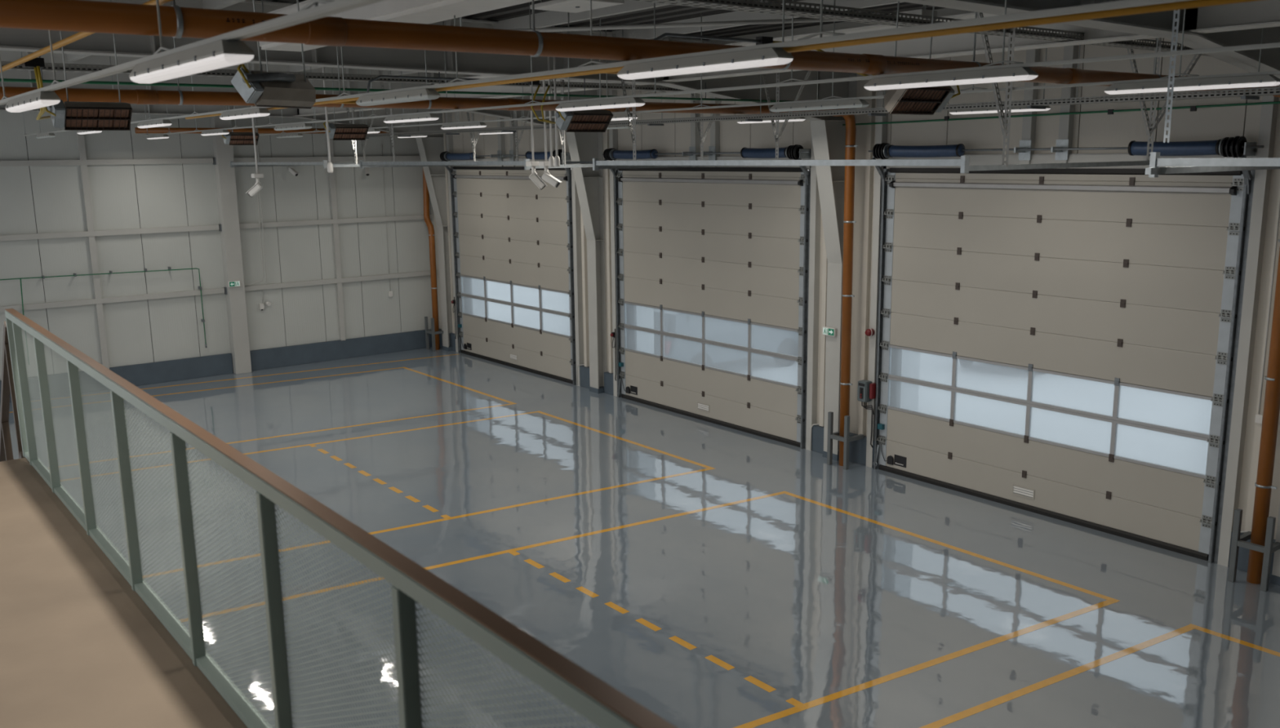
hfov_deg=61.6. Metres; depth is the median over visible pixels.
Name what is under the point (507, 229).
door
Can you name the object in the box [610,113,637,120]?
light
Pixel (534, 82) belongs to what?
branch
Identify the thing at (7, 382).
stair railing
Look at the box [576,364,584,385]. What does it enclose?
conduit
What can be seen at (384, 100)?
diffuser
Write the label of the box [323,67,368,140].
heater
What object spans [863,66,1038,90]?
light
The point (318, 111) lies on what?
tie beam
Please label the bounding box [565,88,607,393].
steel column
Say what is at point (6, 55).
ceiling
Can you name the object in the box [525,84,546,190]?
security camera
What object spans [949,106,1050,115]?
light
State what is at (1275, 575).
steel column
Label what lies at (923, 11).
rod
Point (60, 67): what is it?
cable tray
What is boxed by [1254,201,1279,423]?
conduit
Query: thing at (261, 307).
wall sensor
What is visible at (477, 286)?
trim
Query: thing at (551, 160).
detector
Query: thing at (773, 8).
cable tray
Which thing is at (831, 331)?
exit sign
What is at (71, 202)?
wall
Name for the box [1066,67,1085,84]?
socket
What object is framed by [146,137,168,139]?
diffuser
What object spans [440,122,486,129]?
light
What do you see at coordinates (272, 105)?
grille
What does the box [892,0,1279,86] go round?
roof beam
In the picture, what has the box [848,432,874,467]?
baseboard
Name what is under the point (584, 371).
baseboard
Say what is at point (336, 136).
grille
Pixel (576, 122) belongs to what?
grille
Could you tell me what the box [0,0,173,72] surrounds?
gas pipe
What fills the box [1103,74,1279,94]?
light
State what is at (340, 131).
hood
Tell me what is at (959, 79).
diffuser
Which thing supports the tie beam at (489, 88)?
attached to the ceiling at (6, 55)
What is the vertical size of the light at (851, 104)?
0.077 m
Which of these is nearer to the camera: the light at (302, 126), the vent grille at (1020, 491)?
the vent grille at (1020, 491)
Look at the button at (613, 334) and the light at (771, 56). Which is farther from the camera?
the button at (613, 334)
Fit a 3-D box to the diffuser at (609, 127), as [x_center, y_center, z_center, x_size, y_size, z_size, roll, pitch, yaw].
[-0.542,-3.980,18.154,0.100,0.026,1.260,-9,14,-37]
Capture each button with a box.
[451,297,456,338]
[610,328,616,381]
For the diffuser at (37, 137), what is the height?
0.026 m
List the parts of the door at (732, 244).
maker plate, stiffener rail, panel, panel, panel, panel, panel, panel, panel, panel, bearing plate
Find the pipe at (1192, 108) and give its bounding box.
[842,101,1279,125]
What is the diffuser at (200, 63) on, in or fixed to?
attached to the light at (220, 54)
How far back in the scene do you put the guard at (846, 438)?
16.91 m
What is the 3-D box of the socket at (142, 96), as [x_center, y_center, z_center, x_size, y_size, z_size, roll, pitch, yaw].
[-4.610,-2.492,10.021,0.180,0.136,0.136,-9,14,-37]
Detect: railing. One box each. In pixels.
[0,320,25,462]
[4,308,677,727]
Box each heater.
[45,0,132,130]
[221,106,258,145]
[231,0,315,109]
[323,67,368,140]
[555,12,613,132]
[884,1,960,115]
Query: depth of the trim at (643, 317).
22.00 m
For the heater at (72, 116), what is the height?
1.302 m
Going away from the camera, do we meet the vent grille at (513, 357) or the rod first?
the rod
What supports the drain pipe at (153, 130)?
attached to the ceiling at (631, 12)
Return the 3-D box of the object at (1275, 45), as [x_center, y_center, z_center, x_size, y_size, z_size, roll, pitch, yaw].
[-2.378,-3.424,12.298,0.048,1.078,25.600,-9,14,-37]
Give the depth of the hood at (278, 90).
7.28 m
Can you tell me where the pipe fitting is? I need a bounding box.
[304,16,347,46]
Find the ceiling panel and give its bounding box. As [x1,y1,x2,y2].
[529,0,624,13]
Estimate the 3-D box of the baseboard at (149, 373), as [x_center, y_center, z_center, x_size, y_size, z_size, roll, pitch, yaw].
[-14.104,0.728,21.500,11.680,0.470,0.090,-9,14,-37]
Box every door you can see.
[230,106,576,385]
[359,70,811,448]
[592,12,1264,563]
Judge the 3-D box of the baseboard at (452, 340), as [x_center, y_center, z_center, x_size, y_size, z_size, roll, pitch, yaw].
[-4.913,-0.602,27.770,0.125,0.440,1.137,-9,14,-37]
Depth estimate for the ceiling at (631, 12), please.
12.06 m
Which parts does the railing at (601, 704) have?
post, post, panel, post, panel, post, panel, post, rail, panel, post, panel, post, panel, post, panel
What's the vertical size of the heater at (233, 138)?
1.302 m
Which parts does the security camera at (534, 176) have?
mount arm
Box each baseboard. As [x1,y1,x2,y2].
[0,353,233,404]
[249,328,431,370]
[439,333,455,351]
[579,365,590,388]
[604,371,617,395]
[811,424,823,453]
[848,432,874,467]
[1228,530,1275,577]
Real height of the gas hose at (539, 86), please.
0.385 m
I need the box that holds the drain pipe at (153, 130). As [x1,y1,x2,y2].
[134,120,388,133]
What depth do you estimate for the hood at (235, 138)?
19.51 m
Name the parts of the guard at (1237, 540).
post, rail, rail, post, rail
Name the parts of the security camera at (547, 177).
mount arm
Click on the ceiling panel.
(564, 6)
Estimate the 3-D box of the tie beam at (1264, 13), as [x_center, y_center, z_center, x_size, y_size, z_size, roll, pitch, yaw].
[6.649,-2.445,6.281,0.240,0.370,6.854,-9,14,-37]
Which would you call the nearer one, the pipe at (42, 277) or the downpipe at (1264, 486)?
the downpipe at (1264, 486)
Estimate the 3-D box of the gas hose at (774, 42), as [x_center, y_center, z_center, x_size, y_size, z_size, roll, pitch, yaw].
[1.531,-2.109,7.598,1.536,0.280,0.057,-7,13,-31]
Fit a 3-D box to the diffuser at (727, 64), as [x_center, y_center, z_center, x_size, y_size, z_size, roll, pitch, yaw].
[0.301,-1.522,5.561,0.100,0.026,1.260,-9,14,-37]
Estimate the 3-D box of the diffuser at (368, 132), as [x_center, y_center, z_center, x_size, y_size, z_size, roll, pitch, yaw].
[-4.978,-4.143,19.267,0.100,0.026,1.250,-9,14,-37]
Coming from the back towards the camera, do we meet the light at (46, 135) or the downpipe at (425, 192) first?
the downpipe at (425, 192)
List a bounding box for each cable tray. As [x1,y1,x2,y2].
[0,51,683,91]
[63,102,437,109]
[626,0,1209,56]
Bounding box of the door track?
[1145,9,1279,177]
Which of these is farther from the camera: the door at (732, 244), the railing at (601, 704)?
the door at (732, 244)
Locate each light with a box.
[4,91,60,112]
[35,133,55,138]
[76,130,102,134]
[128,40,254,84]
[137,120,172,128]
[146,134,168,139]
[200,129,229,135]
[219,108,270,119]
[274,123,311,130]
[275,133,302,137]
[355,88,439,106]
[367,128,379,133]
[383,113,439,123]
[397,134,426,137]
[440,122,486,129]
[477,131,512,134]
[555,97,645,111]
[606,124,631,129]
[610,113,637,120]
[617,47,793,79]
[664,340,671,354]
[737,117,805,124]
[769,99,869,111]
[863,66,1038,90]
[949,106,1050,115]
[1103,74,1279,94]
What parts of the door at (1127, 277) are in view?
cable arm, maker plate, panel, panel, panel, panel, panel, panel, stiffener rail, panel, panel, bearing plate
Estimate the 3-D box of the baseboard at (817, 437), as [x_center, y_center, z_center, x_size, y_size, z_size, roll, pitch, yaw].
[2.996,1.245,17.843,0.125,0.440,0.470,-9,14,-37]
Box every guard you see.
[424,316,443,351]
[826,411,863,470]
[1227,508,1279,591]
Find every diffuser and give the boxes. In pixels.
[5,99,60,112]
[35,136,54,138]
[129,53,253,84]
[137,124,171,128]
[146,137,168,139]
[201,133,229,135]
[219,113,270,119]
[274,126,311,130]
[276,135,302,137]
[355,95,439,106]
[367,131,379,133]
[383,117,439,123]
[397,136,426,137]
[440,125,486,129]
[555,102,644,111]
[606,126,630,129]
[610,117,637,120]
[617,57,793,79]
[769,104,869,111]
[863,75,1037,90]
[1104,81,1279,94]
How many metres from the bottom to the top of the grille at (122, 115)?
0.182 m
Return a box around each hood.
[64,101,132,130]
[229,132,258,144]
[250,71,315,109]
[332,124,368,139]
[565,109,613,132]
[884,85,951,115]
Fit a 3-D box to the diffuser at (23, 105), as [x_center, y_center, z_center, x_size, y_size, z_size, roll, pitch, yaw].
[-3.792,-1.603,6.691,0.100,0.026,1.270,-9,14,-37]
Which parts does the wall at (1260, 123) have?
jamb trim, jamb post, header post, header post, jamb post, jamb trim, jamb trim, jamb post, header post, header post, jamb post, jamb trim, jamb trim, jamb post, header post, header post, jamb post, jamb trim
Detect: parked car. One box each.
[653,308,798,366]
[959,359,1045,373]
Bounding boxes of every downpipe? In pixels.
[422,169,439,350]
[833,108,857,466]
[1246,95,1279,584]
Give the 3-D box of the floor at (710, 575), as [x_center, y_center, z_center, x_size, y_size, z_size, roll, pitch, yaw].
[-3.515,2.681,12.592,17.100,0.202,27.700,-9,14,-37]
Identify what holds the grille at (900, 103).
attached to the heater at (930, 100)
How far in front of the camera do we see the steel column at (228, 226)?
24.46 m
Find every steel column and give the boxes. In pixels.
[210,115,251,373]
[415,109,453,351]
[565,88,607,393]
[809,71,857,461]
[1269,502,1279,586]
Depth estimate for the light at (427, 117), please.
12.77 m
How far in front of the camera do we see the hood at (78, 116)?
8.98 m
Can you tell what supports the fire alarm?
attached to the wall at (1260, 123)
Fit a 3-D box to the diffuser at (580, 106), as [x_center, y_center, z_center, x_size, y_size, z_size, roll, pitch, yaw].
[-0.385,-2.369,9.922,0.100,0.026,1.270,-9,14,-37]
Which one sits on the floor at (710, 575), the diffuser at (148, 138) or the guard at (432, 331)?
the guard at (432, 331)
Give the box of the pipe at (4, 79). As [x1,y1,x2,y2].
[0,56,794,102]
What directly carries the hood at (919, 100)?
attached to the heater at (930, 100)
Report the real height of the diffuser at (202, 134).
0.026 m
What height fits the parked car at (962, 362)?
1.576 m
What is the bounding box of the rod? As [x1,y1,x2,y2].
[459,4,937,32]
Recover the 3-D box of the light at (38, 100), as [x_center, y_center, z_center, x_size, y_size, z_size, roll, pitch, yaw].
[-3.794,-1.627,6.685,0.107,0.077,1.270,-9,14,-37]
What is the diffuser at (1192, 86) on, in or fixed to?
attached to the light at (1256, 81)
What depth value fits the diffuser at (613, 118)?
13.25 m
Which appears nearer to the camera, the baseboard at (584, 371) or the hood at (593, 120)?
the hood at (593, 120)
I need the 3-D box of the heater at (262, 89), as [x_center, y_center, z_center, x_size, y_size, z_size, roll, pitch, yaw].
[-2.515,-2.383,7.180,0.239,1.302,0.670,5,12,27]
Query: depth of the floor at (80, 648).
4.71 m
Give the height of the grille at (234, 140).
0.182 m
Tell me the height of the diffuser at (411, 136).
0.026 m
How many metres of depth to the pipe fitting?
4.91 m
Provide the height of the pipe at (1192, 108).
0.146 m
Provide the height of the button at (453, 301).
1.060 m
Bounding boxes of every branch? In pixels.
[366,75,539,93]
[653,32,773,44]
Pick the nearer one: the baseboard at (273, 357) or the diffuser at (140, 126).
the diffuser at (140, 126)
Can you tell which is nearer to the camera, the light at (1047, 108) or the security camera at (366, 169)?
the light at (1047, 108)
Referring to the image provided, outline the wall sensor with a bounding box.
[258,301,271,310]
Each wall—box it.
[0,111,439,380]
[433,37,1279,567]
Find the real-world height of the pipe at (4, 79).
0.234 m
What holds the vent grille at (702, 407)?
attached to the door at (732, 244)
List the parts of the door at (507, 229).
maker plate, stiffener rail, panel, panel, panel, panel, panel, panel, panel, panel, bearing plate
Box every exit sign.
[227,280,240,287]
[822,326,836,336]
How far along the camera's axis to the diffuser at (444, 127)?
16.41 m
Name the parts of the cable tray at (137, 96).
clamp rod, clamp rod, clamp rod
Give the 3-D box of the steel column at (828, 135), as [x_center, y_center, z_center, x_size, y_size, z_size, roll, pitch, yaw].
[2.969,-1.560,16.790,0.700,6.350,0.320,-9,14,-37]
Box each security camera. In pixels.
[245,62,263,196]
[287,167,299,176]
[364,167,369,176]
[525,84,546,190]
[538,80,561,187]
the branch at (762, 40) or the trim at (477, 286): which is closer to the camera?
the branch at (762, 40)
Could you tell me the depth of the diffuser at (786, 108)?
10.80 m
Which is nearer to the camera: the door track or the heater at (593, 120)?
the door track
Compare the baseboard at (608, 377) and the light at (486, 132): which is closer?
the light at (486, 132)
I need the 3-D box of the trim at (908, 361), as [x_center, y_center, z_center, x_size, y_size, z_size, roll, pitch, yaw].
[4.117,-0.733,16.786,0.450,4.700,0.350,-9,14,-37]
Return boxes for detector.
[322,66,333,173]
[546,26,554,167]
[552,26,559,166]
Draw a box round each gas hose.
[33,66,50,119]
[530,84,555,124]
[773,40,875,75]
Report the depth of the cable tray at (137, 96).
11.07 m
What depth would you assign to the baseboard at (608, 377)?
22.31 m
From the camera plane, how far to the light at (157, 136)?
21.45 m
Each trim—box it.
[469,277,488,318]
[633,305,653,354]
[895,348,919,411]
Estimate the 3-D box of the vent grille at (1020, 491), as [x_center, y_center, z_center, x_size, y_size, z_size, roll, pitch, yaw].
[5.309,1.772,14.876,0.012,0.140,0.340,-9,14,-37]
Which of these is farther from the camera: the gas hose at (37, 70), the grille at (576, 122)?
the grille at (576, 122)
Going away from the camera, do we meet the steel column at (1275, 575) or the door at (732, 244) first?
the steel column at (1275, 575)
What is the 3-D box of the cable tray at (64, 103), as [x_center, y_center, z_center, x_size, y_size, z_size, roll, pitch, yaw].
[-6.404,-4.763,18.265,11.306,0.748,0.212,-9,14,-37]
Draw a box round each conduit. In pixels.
[244,122,266,302]
[382,146,392,297]
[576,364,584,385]
[810,423,819,449]
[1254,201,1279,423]
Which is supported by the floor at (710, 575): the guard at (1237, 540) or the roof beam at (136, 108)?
the guard at (1237, 540)
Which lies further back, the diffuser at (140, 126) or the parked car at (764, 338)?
the parked car at (764, 338)
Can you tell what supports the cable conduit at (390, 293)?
attached to the wall at (71, 202)
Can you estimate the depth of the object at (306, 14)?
3.59 m
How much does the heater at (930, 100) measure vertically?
1.302 m
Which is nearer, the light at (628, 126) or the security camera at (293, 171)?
the light at (628, 126)
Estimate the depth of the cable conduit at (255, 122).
24.93 m
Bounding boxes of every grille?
[64,106,132,130]
[229,134,258,145]
[254,103,311,108]
[333,127,368,140]
[509,353,517,360]
[565,113,613,132]
[697,402,709,413]
[888,87,950,115]
[1012,484,1035,499]
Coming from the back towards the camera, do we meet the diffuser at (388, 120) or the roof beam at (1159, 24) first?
the diffuser at (388, 120)
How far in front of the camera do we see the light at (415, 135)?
23.54 m
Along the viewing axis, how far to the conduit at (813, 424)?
17.87 m
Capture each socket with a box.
[135,88,158,104]
[861,53,887,75]
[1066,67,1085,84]
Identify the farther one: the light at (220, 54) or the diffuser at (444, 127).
the diffuser at (444, 127)
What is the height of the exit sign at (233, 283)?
0.130 m
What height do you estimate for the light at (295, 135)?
0.077 m
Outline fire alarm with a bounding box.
[865,328,875,336]
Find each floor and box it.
[0,346,1279,727]
[0,457,271,727]
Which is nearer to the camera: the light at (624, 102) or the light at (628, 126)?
the light at (624, 102)
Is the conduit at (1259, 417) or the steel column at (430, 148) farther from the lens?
the steel column at (430, 148)
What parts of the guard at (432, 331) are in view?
post, post, rail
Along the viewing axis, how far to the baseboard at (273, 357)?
26.52 m
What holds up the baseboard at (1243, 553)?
attached to the wall at (1260, 123)
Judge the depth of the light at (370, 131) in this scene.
18.82 m
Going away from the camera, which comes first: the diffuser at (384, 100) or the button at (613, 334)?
the diffuser at (384, 100)
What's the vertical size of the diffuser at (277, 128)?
0.026 m
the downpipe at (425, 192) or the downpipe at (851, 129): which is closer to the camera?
the downpipe at (851, 129)
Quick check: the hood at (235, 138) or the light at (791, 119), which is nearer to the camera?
the light at (791, 119)
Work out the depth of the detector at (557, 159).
13.04 m
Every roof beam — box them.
[0,103,418,137]
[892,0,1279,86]
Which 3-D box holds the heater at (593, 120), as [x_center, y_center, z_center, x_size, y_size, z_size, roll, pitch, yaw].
[-0.621,-3.064,11.104,0.670,1.302,0.239,-9,14,-37]
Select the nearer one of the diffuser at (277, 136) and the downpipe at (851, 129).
the downpipe at (851, 129)
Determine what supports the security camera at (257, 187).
hanging from the ceiling at (631, 12)
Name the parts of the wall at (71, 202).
wall post, wall post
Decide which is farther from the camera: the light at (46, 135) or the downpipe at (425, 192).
the downpipe at (425, 192)
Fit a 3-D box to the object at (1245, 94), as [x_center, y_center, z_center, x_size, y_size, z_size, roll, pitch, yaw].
[1.031,-3.914,14.923,0.280,1.106,25.600,-9,14,-37]
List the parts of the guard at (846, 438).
post, rail, rail, post, rail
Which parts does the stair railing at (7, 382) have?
handrail, post, post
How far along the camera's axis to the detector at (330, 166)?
13.52 m
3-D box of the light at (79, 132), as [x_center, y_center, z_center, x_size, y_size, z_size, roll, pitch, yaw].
[-8.544,-3.611,16.654,0.107,0.077,1.260,-9,14,-37]
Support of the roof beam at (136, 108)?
on the steel column at (430, 148)
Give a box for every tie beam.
[293,107,384,116]
[431,75,650,98]
[1182,0,1279,34]
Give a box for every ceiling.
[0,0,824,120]
[0,50,569,131]
[66,0,974,77]
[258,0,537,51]
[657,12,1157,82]
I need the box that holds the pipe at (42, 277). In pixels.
[0,266,207,364]
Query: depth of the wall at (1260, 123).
14.96 m
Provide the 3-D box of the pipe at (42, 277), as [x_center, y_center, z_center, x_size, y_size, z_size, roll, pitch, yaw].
[-13.926,-0.671,21.343,10.130,1.911,0.150,-9,14,-37]
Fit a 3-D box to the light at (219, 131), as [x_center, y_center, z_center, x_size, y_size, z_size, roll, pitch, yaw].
[-7.429,-4.037,18.755,0.107,0.077,1.270,-9,14,-37]

